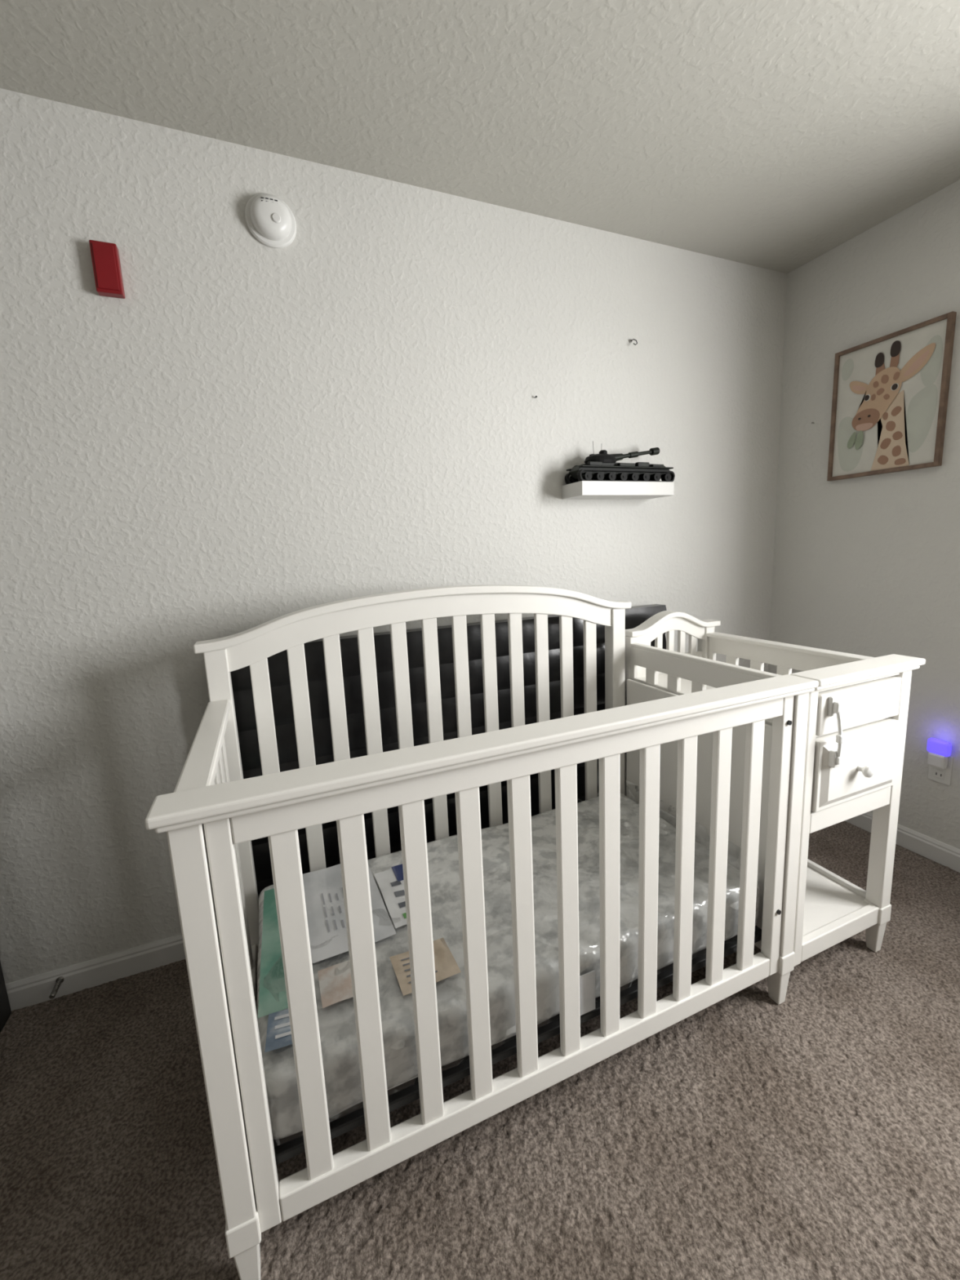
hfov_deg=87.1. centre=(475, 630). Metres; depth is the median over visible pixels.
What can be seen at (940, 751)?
night light
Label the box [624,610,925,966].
table
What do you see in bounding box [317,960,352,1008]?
paper
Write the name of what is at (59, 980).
spring door stop
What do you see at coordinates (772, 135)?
ceiling
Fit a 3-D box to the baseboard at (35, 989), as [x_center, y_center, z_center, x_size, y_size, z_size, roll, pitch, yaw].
[-0.321,0.960,1.902,3.977,0.083,0.014,-6,10,-22]
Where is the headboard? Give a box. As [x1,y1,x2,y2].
[230,604,666,897]
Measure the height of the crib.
1.164 m
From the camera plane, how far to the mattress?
1.21 m
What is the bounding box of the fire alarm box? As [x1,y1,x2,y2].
[88,240,124,298]
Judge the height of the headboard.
1.010 m
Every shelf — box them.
[561,480,674,499]
[800,858,879,961]
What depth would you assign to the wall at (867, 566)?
2.01 m
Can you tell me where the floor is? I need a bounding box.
[0,821,959,1279]
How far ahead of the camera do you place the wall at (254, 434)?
1.56 m
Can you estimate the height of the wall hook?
0.031 m
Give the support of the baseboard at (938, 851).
attached to the wall at (867, 566)
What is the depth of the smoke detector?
1.45 m
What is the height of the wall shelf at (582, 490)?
0.052 m
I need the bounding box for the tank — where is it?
[564,441,675,484]
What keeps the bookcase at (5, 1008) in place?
on the floor
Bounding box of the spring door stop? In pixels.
[48,976,64,999]
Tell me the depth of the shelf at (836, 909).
1.52 m
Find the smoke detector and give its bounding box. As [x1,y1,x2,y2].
[244,193,296,248]
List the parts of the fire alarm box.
plate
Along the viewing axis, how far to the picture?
1.94 m
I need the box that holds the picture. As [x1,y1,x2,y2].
[826,311,956,480]
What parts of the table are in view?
drawer, drawer panel, drawer, knob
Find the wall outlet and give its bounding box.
[928,755,953,785]
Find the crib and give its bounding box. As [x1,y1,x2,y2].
[144,585,817,1279]
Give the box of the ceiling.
[0,0,959,273]
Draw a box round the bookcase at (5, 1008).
[0,961,11,1032]
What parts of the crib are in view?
headboard arch rail, rail frame, panel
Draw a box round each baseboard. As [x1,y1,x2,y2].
[4,933,185,1010]
[844,811,959,872]
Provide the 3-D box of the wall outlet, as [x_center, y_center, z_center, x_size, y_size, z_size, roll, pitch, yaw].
[1.772,0.523,1.926,0.010,0.116,0.070,-6,10,-22]
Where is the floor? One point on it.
(815, 1134)
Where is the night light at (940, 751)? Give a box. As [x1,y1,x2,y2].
[926,737,951,768]
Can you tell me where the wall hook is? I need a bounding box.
[628,338,637,345]
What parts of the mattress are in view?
insert white panel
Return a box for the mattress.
[257,780,759,1139]
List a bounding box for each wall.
[0,88,787,983]
[768,179,959,849]
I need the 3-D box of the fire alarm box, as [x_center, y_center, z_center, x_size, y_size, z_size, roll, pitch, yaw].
[-0.981,-0.962,1.344,0.060,0.124,0.031,-6,10,-22]

